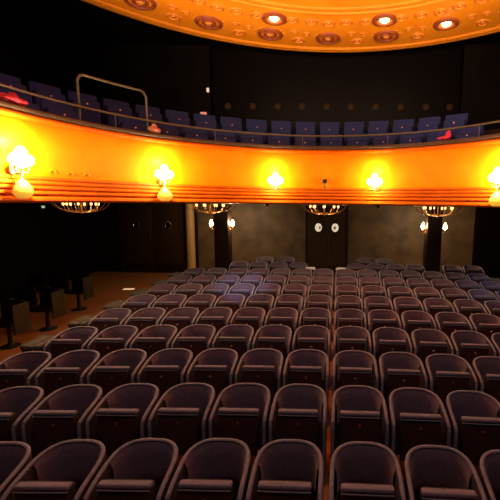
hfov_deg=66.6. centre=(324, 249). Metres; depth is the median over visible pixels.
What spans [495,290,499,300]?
tub chair
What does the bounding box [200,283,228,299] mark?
tub chair
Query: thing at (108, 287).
floor
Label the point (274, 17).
recessed light
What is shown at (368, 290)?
tub chair
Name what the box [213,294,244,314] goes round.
tub chair
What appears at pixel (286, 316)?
tub chair
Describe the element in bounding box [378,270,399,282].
tub chair
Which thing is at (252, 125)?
balcony chair
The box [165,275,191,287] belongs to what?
tub chair
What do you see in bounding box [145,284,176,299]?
tub chair
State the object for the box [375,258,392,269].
tub chair
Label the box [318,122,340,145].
balcony chair
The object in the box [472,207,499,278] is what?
wall
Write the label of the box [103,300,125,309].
block
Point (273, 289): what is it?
tub chair
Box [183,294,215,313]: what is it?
tub chair
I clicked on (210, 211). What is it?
ring chandelier
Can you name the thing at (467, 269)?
tub chair
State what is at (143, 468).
tub chair
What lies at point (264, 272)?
tub chair
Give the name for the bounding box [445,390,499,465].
tub chair
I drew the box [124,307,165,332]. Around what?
tub chair
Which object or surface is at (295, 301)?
tub chair
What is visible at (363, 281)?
tub chair
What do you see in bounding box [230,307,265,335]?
tub chair
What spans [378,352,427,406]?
tub chair
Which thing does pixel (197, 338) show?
tub chair
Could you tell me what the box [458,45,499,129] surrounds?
wall
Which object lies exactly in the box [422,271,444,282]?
tub chair
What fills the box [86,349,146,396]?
tub chair
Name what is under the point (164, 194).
sconce
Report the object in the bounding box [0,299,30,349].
chair
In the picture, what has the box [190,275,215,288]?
tub chair
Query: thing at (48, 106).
balcony chair
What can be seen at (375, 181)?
sconce
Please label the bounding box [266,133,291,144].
balcony chair
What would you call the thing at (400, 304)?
tub chair
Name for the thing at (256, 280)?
tub chair
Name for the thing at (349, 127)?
balcony chair
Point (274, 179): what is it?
sconce
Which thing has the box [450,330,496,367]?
tub chair
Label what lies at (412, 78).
wall
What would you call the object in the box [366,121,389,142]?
balcony chair
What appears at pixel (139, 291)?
block
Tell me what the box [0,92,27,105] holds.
cloth
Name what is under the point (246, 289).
tub chair
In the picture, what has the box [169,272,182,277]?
block
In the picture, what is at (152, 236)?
door
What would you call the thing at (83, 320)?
block
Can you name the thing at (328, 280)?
tub chair
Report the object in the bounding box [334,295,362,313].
tub chair
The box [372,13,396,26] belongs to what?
recessed light
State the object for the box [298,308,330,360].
tub chair
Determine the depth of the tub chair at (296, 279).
8.88 m
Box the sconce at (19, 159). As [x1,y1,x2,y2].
[7,146,34,198]
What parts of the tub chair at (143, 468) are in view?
seat, backrest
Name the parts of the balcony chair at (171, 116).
backrest, seat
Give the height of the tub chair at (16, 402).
0.738 m
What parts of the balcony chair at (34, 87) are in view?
arm panel, backrest, seat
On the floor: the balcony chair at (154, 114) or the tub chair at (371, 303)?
the tub chair at (371, 303)
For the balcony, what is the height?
1.970 m
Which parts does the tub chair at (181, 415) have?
seat, backrest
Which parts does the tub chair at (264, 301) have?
backrest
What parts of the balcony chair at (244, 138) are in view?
backrest, seat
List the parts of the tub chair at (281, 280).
backrest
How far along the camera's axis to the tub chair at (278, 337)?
5.29 m
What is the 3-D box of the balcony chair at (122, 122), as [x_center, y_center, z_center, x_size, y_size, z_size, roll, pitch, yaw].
[-4.024,-2.353,7.804,0.270,0.898,0.632,7,10,40]
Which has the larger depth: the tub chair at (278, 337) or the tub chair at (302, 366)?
the tub chair at (278, 337)
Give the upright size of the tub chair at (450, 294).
0.738 m
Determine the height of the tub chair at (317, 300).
0.738 m
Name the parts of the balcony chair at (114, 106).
arm panel, backrest, seat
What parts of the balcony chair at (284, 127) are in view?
backrest, seat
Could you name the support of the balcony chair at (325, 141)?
on the balcony
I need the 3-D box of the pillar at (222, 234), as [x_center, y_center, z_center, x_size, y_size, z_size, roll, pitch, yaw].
[-2.965,-0.185,10.793,0.460,2.695,0.460,1,7,2]
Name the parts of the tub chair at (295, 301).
backrest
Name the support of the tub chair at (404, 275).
on the floor
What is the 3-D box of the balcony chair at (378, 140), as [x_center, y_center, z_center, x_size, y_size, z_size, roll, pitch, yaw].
[1.470,-2.473,9.247,0.632,0.898,0.270,3,8,20]
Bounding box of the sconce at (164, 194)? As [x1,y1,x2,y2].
[155,165,173,200]
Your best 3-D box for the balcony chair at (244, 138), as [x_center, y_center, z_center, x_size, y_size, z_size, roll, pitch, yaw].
[-1.824,-2.518,9.277,0.632,0.898,0.270,-2,8,-19]
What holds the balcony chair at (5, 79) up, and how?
on the balcony
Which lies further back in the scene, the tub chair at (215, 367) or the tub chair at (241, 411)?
the tub chair at (215, 367)
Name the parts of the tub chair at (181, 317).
backrest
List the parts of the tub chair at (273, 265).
backrest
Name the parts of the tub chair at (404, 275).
backrest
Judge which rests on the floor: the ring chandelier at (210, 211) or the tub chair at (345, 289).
the tub chair at (345, 289)
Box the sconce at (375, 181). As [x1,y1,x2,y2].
[367,174,381,190]
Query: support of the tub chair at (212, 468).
on the floor
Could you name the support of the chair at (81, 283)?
on the floor
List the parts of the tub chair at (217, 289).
backrest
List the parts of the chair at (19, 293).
backrest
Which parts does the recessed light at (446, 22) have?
bulb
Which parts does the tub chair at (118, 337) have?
seat, backrest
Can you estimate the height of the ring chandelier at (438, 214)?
0.470 m
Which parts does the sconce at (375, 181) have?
bulb, bulb, bulb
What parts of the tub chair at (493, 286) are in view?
backrest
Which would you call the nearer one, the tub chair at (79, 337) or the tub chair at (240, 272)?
the tub chair at (79, 337)
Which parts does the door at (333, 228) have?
kick plate, porthole pane, porthole pane, kick plate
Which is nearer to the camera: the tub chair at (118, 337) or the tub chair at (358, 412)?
the tub chair at (358, 412)
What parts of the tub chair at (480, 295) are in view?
backrest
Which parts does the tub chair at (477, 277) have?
backrest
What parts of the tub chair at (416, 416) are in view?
backrest, seat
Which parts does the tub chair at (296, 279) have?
backrest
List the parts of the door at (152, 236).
kick plate, kick plate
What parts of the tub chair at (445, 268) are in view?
backrest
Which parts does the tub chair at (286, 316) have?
backrest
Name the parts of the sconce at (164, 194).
bulb, bulb, bulb, bulb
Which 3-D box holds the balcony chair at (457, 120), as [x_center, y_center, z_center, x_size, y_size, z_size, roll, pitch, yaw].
[3.252,-2.960,9.287,0.632,0.898,0.270,6,9,35]
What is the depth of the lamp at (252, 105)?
11.74 m
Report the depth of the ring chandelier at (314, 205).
9.36 m
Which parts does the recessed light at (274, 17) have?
bulb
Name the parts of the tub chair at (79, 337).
seat, backrest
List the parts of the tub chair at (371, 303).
backrest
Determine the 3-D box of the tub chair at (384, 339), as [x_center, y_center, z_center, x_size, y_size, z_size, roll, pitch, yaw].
[0.939,1.551,5.331,0.530,0.738,0.518,1,7,3]
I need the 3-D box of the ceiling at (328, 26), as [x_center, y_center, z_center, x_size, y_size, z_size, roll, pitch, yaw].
[0.145,-4.718,3.547,13.016,0.560,13.016,-4,9,-30]
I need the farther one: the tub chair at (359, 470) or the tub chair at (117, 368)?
the tub chair at (117, 368)
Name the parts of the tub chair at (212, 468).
seat, backrest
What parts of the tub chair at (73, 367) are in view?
backrest, seat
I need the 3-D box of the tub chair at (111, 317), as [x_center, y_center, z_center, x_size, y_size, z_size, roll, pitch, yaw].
[-3.488,1.385,6.100,0.530,0.738,0.518,0,7,-2]
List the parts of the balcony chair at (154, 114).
backrest, seat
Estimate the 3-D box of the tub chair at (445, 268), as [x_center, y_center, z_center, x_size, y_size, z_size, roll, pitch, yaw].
[3.570,0.824,10.449,0.530,0.738,0.518,2,8,8]
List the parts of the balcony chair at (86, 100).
backrest, seat, arm panel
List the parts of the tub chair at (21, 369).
seat, backrest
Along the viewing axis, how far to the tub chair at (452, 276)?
9.48 m
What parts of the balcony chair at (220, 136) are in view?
backrest, seat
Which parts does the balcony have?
moulding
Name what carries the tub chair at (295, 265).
on the floor
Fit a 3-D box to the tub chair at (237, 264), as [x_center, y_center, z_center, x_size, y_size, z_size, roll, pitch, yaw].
[-2.453,0.724,10.641,0.530,0.738,0.518,0,7,-3]
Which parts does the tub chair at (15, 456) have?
backrest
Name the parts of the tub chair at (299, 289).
backrest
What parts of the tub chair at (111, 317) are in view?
seat, backrest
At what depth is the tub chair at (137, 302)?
6.89 m
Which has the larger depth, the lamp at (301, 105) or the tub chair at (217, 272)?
the lamp at (301, 105)
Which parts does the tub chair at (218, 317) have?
backrest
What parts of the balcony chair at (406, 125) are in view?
seat, backrest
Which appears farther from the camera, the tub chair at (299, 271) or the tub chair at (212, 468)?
the tub chair at (299, 271)
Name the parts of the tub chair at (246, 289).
backrest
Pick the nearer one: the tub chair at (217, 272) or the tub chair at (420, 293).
the tub chair at (420, 293)
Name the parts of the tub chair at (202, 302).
backrest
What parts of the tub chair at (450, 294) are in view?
backrest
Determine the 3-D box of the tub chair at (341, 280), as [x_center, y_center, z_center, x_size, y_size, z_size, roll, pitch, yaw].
[0.503,1.030,8.813,0.530,0.738,0.518,1,7,2]
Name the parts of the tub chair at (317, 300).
backrest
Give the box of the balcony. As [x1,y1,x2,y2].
[0,100,499,207]
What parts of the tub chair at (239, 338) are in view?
backrest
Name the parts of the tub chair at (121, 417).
seat, backrest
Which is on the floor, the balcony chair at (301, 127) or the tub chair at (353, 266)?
the tub chair at (353, 266)
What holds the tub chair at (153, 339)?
on the floor
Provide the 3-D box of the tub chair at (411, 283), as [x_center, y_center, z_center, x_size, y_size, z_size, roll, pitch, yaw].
[2.166,1.067,8.695,0.530,0.738,0.518,1,7,4]
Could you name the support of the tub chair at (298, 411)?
on the floor
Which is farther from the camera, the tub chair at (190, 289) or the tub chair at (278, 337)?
the tub chair at (190, 289)
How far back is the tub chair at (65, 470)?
2.82 m
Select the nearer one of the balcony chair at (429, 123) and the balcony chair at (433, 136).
the balcony chair at (433, 136)
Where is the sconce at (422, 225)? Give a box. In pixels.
[421,223,426,233]
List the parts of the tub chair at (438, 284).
backrest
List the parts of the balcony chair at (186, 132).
backrest, seat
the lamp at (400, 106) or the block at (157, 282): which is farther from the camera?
the lamp at (400, 106)
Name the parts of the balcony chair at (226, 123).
backrest, seat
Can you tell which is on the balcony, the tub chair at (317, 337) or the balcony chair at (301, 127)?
the balcony chair at (301, 127)
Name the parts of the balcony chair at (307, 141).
seat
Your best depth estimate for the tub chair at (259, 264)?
10.63 m
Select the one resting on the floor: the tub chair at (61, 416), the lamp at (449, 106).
the tub chair at (61, 416)
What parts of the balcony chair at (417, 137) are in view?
seat, backrest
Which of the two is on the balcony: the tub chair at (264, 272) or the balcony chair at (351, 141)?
the balcony chair at (351, 141)
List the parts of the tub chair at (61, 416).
seat, backrest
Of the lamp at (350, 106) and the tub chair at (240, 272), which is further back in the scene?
the lamp at (350, 106)
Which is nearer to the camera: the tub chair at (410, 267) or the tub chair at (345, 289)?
the tub chair at (345, 289)
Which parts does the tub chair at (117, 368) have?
seat, backrest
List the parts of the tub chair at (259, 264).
backrest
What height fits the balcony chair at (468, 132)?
0.898 m
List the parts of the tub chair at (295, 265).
backrest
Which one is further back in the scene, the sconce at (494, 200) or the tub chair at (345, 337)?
the sconce at (494, 200)
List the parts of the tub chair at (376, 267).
backrest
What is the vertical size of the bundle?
0.180 m
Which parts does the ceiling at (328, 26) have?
moulding, moulding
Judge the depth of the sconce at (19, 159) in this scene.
5.02 m
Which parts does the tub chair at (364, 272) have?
backrest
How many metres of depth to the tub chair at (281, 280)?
8.88 m
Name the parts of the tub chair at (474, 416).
backrest, seat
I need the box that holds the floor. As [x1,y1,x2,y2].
[0,271,478,499]
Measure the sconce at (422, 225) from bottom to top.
0.320 m
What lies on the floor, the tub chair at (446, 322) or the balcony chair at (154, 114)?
the tub chair at (446, 322)
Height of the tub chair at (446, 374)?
0.738 m
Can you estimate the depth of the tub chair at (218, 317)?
6.10 m
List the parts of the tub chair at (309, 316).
backrest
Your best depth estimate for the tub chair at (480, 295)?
7.67 m
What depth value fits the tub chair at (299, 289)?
8.05 m
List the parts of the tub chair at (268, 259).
backrest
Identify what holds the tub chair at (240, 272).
on the floor
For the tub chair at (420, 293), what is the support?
on the floor
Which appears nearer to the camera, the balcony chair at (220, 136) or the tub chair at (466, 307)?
the tub chair at (466, 307)
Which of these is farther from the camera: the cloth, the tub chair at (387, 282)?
the tub chair at (387, 282)
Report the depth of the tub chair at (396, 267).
10.57 m
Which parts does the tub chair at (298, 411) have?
seat, backrest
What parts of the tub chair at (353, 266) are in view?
backrest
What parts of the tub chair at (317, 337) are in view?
backrest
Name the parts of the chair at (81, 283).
seat, backrest, panel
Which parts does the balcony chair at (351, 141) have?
seat, backrest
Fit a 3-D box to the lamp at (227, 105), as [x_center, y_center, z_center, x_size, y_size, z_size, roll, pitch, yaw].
[-3.101,-4.584,11.776,0.200,0.200,0.046,1,7,2]
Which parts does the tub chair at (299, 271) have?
backrest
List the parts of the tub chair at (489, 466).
backrest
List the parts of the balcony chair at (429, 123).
seat, backrest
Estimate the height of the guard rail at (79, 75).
0.828 m
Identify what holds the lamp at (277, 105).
attached to the wall at (412, 78)
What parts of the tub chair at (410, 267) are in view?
backrest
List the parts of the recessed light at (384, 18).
bulb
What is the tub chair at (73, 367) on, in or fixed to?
on the floor
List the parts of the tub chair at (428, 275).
backrest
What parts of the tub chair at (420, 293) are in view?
backrest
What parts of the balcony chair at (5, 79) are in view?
backrest, seat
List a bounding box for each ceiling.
[0,0,499,48]
[81,0,499,52]
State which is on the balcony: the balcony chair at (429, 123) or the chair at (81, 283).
the balcony chair at (429, 123)
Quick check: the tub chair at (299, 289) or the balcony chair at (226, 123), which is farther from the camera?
the balcony chair at (226, 123)
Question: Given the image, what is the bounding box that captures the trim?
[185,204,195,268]
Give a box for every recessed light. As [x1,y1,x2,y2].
[262,12,286,25]
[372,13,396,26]
[433,17,458,30]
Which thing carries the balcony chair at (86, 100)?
on the balcony
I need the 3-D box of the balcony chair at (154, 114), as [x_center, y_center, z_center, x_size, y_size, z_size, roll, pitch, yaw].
[-4.200,-2.999,8.871,0.632,0.898,0.270,-6,10,-42]
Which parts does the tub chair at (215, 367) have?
seat, backrest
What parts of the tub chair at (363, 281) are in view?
backrest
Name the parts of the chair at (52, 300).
seat, backrest, panel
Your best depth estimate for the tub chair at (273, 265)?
10.69 m
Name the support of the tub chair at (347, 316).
on the floor
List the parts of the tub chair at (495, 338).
backrest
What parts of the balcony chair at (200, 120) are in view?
backrest, seat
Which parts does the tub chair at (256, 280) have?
backrest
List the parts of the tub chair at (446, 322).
backrest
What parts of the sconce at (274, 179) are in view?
bulb, bulb, bulb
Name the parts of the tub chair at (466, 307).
backrest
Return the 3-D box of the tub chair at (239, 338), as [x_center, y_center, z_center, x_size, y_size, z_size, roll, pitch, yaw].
[-1.300,1.518,5.378,0.530,0.738,0.518,1,7,0]
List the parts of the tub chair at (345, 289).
backrest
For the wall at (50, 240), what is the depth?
10.12 m
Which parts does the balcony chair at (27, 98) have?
backrest, seat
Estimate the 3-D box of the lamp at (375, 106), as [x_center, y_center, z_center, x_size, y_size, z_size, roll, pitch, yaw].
[1.596,-4.506,11.626,0.200,0.200,0.046,1,7,2]
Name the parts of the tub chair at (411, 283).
backrest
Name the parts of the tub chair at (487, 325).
backrest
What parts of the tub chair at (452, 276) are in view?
backrest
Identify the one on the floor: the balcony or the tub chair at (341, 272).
the tub chair at (341, 272)
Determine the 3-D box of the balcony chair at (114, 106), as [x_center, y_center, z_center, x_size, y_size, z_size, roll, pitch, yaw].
[-4.673,-2.942,8.396,0.270,0.898,0.632,7,10,41]
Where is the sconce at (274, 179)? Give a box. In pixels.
[268,172,282,189]
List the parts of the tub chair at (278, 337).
backrest, seat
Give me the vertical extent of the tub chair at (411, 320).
0.738 m
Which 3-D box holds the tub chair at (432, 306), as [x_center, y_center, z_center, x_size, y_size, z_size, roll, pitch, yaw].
[2.106,1.323,6.965,0.530,0.738,0.518,1,7,4]
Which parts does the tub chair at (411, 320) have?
backrest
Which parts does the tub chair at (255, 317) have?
backrest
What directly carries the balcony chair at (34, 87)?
on the balcony
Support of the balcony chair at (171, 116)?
on the balcony
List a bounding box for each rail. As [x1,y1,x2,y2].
[0,83,499,145]
[76,74,148,131]
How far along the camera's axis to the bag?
7.58 m
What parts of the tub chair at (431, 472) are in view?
backrest, seat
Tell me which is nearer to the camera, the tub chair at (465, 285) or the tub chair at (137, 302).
the tub chair at (137, 302)
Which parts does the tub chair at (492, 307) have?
backrest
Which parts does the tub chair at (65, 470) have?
seat, backrest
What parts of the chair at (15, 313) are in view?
seat, backrest, panel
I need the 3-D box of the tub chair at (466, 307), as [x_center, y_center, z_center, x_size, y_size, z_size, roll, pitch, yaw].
[2.658,1.339,6.902,0.530,0.738,0.518,1,7,4]
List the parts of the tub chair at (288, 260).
backrest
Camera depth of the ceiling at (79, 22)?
10.38 m
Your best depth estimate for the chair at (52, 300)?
7.25 m
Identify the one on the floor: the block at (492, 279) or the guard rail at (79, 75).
the block at (492, 279)
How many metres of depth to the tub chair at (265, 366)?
4.35 m
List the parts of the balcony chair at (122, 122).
backrest, seat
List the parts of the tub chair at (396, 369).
seat, backrest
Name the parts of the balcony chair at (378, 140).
seat, backrest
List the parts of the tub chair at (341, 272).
backrest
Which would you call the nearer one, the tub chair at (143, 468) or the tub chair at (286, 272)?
the tub chair at (143, 468)
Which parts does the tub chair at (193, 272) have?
backrest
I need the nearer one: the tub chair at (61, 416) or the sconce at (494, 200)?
the tub chair at (61, 416)
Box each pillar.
[213,204,231,271]
[423,207,442,272]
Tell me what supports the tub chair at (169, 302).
on the floor
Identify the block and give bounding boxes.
[20,335,55,352]
[68,315,95,327]
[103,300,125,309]
[130,289,148,296]
[151,280,166,286]
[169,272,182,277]
[490,278,499,281]
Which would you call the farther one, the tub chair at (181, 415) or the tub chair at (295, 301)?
the tub chair at (295, 301)
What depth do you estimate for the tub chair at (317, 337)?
5.38 m
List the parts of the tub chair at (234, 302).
backrest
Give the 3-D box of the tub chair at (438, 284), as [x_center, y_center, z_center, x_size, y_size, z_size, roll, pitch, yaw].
[2.719,1.083,8.635,0.530,0.738,0.518,1,7,4]
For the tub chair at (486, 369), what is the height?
0.738 m
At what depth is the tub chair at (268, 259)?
11.64 m
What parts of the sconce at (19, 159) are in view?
bulb, plate, bulb, bulb, bulb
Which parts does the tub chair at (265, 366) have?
seat, backrest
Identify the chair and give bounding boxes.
[0,73,31,96]
[0,88,44,111]
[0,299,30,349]
[0,351,51,390]
[0,386,44,441]
[0,439,106,499]
[0,441,31,497]
[12,287,37,330]
[21,384,102,459]
[28,81,69,108]
[29,287,65,331]
[34,350,99,397]
[39,99,82,119]
[43,326,97,359]
[64,274,93,310]
[67,90,104,124]
[83,438,178,499]
[85,383,159,458]
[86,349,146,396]
[87,308,131,333]
[87,325,137,359]
[103,98,135,126]
[116,116,151,132]
[120,294,156,313]
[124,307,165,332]
[130,325,177,359]
[135,104,164,125]
[137,348,192,397]
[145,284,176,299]
[147,383,215,455]
[151,122,181,136]
[152,294,186,313]
[160,307,199,332]
[165,109,192,133]
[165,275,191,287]
[165,438,250,499]
[171,324,215,359]
[173,283,202,298]
[182,125,210,139]
[182,268,204,279]
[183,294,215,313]
[186,348,237,399]
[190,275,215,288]
[193,113,218,137]
[195,307,232,333]
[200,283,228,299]
[204,268,226,279]
[208,383,270,455]
[211,128,238,142]
[212,324,253,362]
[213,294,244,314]
[215,275,239,288]
[219,116,243,139]
[226,268,248,279]
[228,283,254,301]
[229,261,248,269]
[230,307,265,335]
[234,348,283,403]
[239,131,265,143]
[239,275,262,289]
[243,294,273,315]
[245,119,268,141]
[245,439,323,499]
[248,261,268,270]
[248,268,269,280]
[252,325,291,365]
[254,283,280,302]
[256,256,273,264]
[263,275,286,290]
[264,307,297,340]
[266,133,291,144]
[268,262,287,272]
[268,383,326,485]
[270,121,292,145]
[270,268,290,279]
[274,294,302,323]
[277,257,294,267]
[281,284,306,306]
[282,349,328,426]
[286,275,309,292]
[288,262,307,273]
[291,268,311,282]
[292,325,329,387]
[293,134,317,145]
[294,122,316,144]
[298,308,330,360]
[303,294,331,339]
[307,284,332,308]
[310,275,332,310]
[313,268,333,283]
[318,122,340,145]
[319,137,343,145]
[329,441,405,499]
[330,385,388,462]
[332,350,378,396]
[333,326,371,358]
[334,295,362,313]
[334,308,366,331]
[335,269,355,278]
[335,276,357,287]
[335,284,359,297]
[342,122,364,143]
[344,134,369,145]
[347,263,365,277]
[356,258,373,267]
[357,269,377,286]
[359,276,381,297]
[361,285,386,311]
[364,296,393,321]
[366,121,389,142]
[366,263,384,274]
[367,309,401,344]
[370,133,396,144]
[372,327,412,373]
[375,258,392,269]
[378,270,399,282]
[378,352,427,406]
[382,277,405,292]
[386,264,404,275]
[387,286,413,304]
[388,387,450,460]
[390,119,414,141]
[393,297,423,320]
[397,131,423,143]
[400,271,421,282]
[401,310,436,340]
[403,445,486,499]
[405,264,424,275]
[406,278,430,291]
[411,329,453,367]
[413,287,441,304]
[415,116,440,139]
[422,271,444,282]
[423,298,455,320]
[424,130,452,141]
[425,354,477,408]
[430,279,455,292]
[435,312,472,338]
[440,288,469,304]
[441,113,468,136]
[442,265,463,275]
[444,272,467,284]
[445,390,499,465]
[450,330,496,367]
[452,125,483,138]
[453,299,486,319]
[455,280,481,293]
[463,265,484,276]
[467,273,490,284]
[468,289,498,305]
[469,313,499,341]
[472,356,499,402]
[479,449,499,499]
[480,281,499,293]
[484,300,499,317]
[491,333,499,356]
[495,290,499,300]
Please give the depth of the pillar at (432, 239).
10.40 m
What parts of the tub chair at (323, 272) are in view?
backrest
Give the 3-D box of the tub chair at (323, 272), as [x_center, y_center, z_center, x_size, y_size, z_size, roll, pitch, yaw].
[-0.042,0.893,9.694,0.530,0.738,0.518,1,7,2]
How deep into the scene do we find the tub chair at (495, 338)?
5.25 m
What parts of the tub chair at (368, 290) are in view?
backrest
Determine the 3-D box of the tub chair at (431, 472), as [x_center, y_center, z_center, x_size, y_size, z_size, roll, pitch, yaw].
[0.849,1.946,2.742,0.530,0.738,0.518,1,7,3]
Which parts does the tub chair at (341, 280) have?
backrest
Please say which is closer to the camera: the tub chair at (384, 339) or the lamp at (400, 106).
the tub chair at (384, 339)
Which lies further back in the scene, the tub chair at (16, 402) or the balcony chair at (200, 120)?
the balcony chair at (200, 120)
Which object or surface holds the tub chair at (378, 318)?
on the floor
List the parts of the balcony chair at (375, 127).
seat, backrest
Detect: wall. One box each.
[0,1,96,299]
[75,45,213,121]
[92,49,474,273]
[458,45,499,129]
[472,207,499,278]
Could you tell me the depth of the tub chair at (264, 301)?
7.01 m
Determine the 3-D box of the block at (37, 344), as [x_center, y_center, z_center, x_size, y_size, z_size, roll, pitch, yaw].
[-3.940,1.565,5.163,0.260,0.645,0.425,0,7,-2]
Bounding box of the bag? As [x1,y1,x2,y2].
[438,130,450,139]
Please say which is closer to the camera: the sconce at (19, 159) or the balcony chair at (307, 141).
the sconce at (19, 159)
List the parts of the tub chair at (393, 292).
backrest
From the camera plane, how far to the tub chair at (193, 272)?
9.55 m
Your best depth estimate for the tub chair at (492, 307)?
6.99 m
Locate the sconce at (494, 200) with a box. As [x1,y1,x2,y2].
[488,167,499,206]
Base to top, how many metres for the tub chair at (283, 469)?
0.738 m
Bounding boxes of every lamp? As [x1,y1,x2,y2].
[225,103,230,108]
[250,103,255,108]
[275,103,280,109]
[299,103,304,109]
[323,103,329,109]
[348,103,353,109]
[373,103,378,109]
[398,104,403,109]
[423,104,428,109]
[446,104,452,109]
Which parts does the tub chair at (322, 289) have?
backrest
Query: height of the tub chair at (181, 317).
0.738 m
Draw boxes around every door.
[117,203,186,272]
[305,205,348,275]
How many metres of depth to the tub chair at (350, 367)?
4.44 m
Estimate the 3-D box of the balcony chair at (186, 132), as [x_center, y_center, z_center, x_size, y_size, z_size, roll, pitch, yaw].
[-3.024,-2.455,8.687,0.632,0.898,0.270,-4,9,-34]
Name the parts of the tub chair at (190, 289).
backrest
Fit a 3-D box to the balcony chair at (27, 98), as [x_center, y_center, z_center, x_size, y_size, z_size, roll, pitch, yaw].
[-4.998,-2.138,6.070,0.270,0.898,0.632,3,8,17]
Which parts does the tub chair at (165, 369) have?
seat, backrest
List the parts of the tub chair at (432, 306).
backrest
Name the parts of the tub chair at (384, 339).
backrest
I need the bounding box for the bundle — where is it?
[148,124,160,133]
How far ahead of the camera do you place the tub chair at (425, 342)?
5.14 m
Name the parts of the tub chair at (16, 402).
seat, backrest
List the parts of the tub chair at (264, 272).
backrest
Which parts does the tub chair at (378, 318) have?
backrest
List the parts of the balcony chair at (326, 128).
seat, backrest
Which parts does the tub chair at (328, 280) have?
backrest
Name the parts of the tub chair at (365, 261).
backrest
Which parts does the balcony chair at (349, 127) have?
seat, backrest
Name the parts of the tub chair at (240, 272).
backrest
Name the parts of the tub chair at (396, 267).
backrest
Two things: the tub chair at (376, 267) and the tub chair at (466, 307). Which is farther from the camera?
the tub chair at (376, 267)
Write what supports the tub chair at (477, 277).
on the floor
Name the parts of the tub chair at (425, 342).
backrest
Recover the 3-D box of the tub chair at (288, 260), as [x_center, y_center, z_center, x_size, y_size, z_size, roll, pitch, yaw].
[-1.200,0.611,11.501,0.530,0.738,0.518,1,7,-1]
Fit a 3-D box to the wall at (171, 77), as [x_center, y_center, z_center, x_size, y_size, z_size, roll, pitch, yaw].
[-5.657,-4.145,11.877,4.200,4.400,0.470,1,7,2]
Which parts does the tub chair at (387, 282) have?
backrest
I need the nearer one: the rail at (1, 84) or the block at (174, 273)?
the rail at (1, 84)
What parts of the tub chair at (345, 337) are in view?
backrest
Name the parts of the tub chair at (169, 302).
backrest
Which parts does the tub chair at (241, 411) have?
seat, backrest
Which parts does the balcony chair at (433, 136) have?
seat, backrest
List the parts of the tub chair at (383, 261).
backrest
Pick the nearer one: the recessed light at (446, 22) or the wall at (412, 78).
the recessed light at (446, 22)
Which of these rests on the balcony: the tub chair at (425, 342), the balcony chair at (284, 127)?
the balcony chair at (284, 127)
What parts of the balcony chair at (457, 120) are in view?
seat, backrest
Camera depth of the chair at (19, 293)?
7.33 m
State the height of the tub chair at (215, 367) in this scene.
0.738 m
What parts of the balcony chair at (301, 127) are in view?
seat, backrest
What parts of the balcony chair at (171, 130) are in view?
backrest, seat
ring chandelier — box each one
[51,203,109,213]
[185,203,233,214]
[300,204,347,215]
[414,206,462,217]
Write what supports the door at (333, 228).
in the wall at (412, 78)
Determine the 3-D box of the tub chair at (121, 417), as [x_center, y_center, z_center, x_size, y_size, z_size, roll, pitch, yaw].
[-1.913,1.772,3.627,0.530,0.738,0.518,1,7,0]
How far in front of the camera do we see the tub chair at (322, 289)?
7.98 m
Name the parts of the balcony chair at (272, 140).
seat, backrest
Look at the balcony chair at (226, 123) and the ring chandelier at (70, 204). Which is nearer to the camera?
the ring chandelier at (70, 204)
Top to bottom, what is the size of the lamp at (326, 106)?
0.200 m
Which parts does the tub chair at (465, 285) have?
backrest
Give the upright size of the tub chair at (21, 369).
0.738 m
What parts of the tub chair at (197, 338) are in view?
backrest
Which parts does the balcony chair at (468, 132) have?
seat, backrest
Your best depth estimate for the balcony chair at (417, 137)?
8.90 m
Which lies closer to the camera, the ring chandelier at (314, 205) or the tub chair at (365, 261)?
the ring chandelier at (314, 205)
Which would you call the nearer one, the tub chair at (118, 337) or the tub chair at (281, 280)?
the tub chair at (118, 337)
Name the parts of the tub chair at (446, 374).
backrest, seat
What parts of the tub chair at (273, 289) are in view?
backrest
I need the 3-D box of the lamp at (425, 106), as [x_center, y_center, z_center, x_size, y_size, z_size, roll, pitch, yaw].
[3.165,-4.480,11.576,0.200,0.200,0.046,1,7,2]
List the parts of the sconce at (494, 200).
bulb, bulb, bulb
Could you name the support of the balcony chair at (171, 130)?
on the balcony
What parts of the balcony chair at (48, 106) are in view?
backrest, seat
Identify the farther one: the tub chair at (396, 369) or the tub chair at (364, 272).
the tub chair at (364, 272)
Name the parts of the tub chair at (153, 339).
seat, backrest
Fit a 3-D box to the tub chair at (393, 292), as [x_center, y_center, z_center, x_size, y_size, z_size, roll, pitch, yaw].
[1.583,1.181,7.881,0.530,0.738,0.518,1,7,3]
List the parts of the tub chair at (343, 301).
backrest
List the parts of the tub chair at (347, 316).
backrest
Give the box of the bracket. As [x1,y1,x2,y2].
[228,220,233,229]
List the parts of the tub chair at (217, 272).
backrest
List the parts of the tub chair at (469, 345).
backrest, seat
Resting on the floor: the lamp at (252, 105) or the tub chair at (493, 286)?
the tub chair at (493, 286)
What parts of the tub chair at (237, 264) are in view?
backrest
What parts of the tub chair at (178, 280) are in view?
backrest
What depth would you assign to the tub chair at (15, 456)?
2.90 m
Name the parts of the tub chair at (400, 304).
backrest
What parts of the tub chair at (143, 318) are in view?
backrest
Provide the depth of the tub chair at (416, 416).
3.41 m
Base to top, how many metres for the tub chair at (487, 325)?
0.738 m
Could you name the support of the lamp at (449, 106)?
attached to the wall at (412, 78)
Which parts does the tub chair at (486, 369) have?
backrest, seat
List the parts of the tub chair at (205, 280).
backrest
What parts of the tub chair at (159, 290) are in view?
backrest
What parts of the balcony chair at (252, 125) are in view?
backrest, seat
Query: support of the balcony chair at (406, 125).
on the balcony
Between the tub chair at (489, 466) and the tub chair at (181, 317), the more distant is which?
the tub chair at (181, 317)
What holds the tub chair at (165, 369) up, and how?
on the floor
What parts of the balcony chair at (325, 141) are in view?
seat, backrest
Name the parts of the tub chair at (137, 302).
backrest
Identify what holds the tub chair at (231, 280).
on the floor
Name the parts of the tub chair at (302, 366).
backrest, seat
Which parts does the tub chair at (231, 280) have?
backrest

